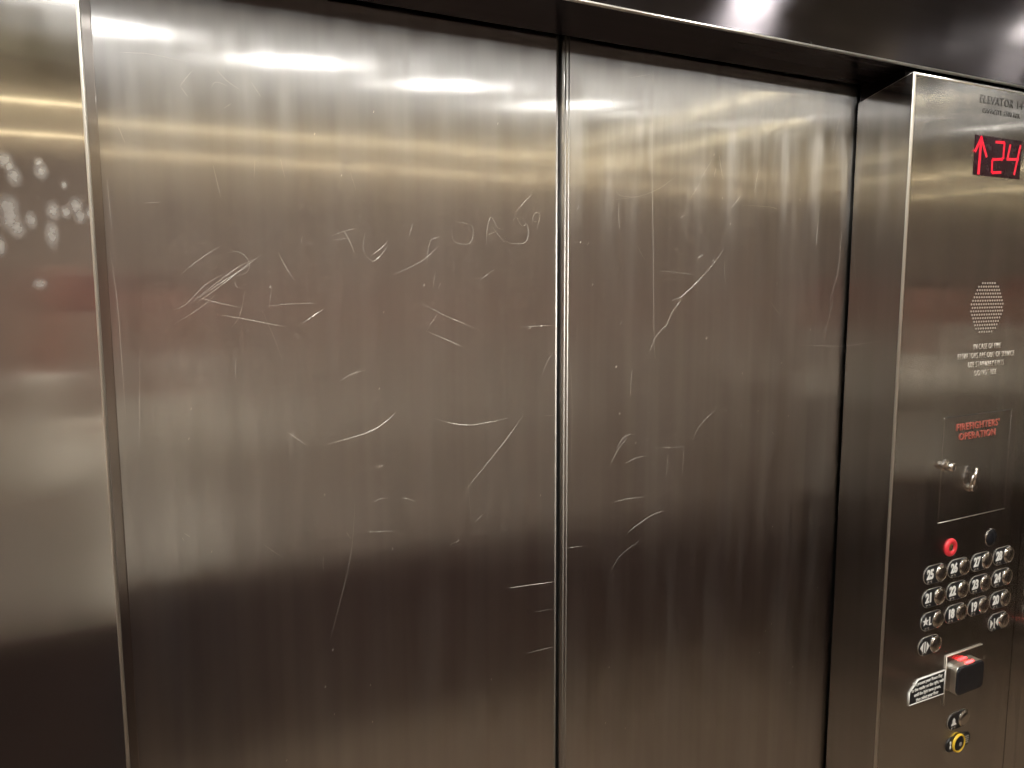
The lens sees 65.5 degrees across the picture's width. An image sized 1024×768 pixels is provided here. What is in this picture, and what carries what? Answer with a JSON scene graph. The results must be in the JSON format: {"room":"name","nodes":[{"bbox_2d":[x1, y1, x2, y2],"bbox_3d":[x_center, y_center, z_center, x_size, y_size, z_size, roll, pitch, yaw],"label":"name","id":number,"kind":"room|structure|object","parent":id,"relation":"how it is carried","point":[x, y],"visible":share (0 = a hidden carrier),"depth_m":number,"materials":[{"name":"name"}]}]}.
{"room":"elevator interior","nodes":[
{"label":"elevator interior","id":0,"kind":"room"},
{"bbox_2d":[0,0,1023,767],"bbox_3d":[0.105,0.428,1.191,2.040,2.388,0.110,-4,8,-28],"label":"wall","id":1,"kind":"structure","parent":0,"point":[63,694],"depth_m":0.80,"materials":[{"name":"silver metal"}]},
{"bbox_2d":[80,0,139,767],"bbox_3d":[-0.457,0.595,0.976,0.016,2.112,0.004,-4,8,-28],"label":"trim","id":2,"kind":"structure","parent":1,"relation":"attached to","point":[85,9],"depth_m":0.90,"materials":[{"name":"silver metal"}]},
{"bbox_2d":[90,0,557,767],"bbox_3d":[-0.243,0.545,1.109,0.695,2.178,0.035,-4,8,-28],"label":"door","id":3,"kind":"structure","parent":1,"relation":"in","point":[331,225],"depth_m":1.03,"materials":[{"name":"silver metal"}]},
{"bbox_2d":[555,34,860,767],"bbox_3d":[0.375,0.503,1.436,0.704,2.178,0.035,-4,8,-28],"label":"door","id":4,"kind":"structure","parent":1,"relation":"in","point":[705,206],"depth_m":1.33,"materials":[{"name":"silver metal"}]},
{"bbox_2d":[860,70,911,101],"bbox_3d":[0.653,0.521,1.509,0.027,2.121,0.088,-4,8,-28],"label":"trim","id":5,"kind":"structure","parent":1,"relation":"attached to","point":[867,90],"depth_m":1.38,"materials":[{"name":"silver metal"}]},
{"bbox_2d":[826,72,1023,767],"bbox_3d":[0.836,0.520,1.541,0.423,2.115,0.106,-2,7,-14],"label":"control panel","id":6,"kind":"object","parent":1,"relation":"attached to","point":[931,491],"visible":1,"depth_m":1.46,"materials":[{"name":"silver metal"}]},
{"bbox_2d":[908,670,945,705],"bbox_3d":[0.790,0.579,1.515,0.107,0.050,0.002,-4,8,-28],"label":"sign","id":7,"kind":"object","parent":6,"relation":"attached to","point":[933,685],"visible":1,"depth_m":1.51,"materials":[{"name":"black plastic"}]},
{"bbox_2d":[941,459,956,472],"bbox_3d":[0.804,0.152,1.461,0.025,0.025,0.018,-4,8,-28],"label":"switch","id":8,"kind":"object","parent":6,"relation":"attached to","point":[947,465],"depth_m":1.46,"materials":[{"name":"grey metal"}]},
{"bbox_2d":[945,538,956,555],"bbox_3d":[0.829,0.309,1.502,0.035,0.035,0.004,-4,8,-28],"label":"button","id":9,"kind":"object","parent":6,"relation":"attached to","point":[950,543],"depth_m":1.50,"materials":[{"name":"red plastic"}]},
{"bbox_2d":[943,644,983,705],"bbox_3d":[0.890,0.572,1.559,0.114,0.102,0.017,-4,8,-28],"label":"card reader","id":10,"kind":"object","parent":6,"relation":"attached to","point":[964,669],"visible":1,"depth_m":1.55,"materials":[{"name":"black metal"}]},
{"bbox_2d":[970,282,1003,332],"bbox_3d":[0.882,-0.142,1.477,0.100,0.094,0.001,-4,8,-28],"label":"speaker grille","id":11,"kind":"object","parent":6,"relation":"attached to","point":[986,298],"depth_m":1.48,"materials":[{"name":"silver metal"}]},
{"bbox_2d":[1003,502,1023,767],"bbox_3d":[1.451,0.469,0.880,0.040,2.400,1.714,-4,8,-28],"label":"wall","id":12,"kind":"structure","parent":0,"point":[1013,757],"depth_m":1.64,"materials":[{"name":"silver metal"}]}
]}

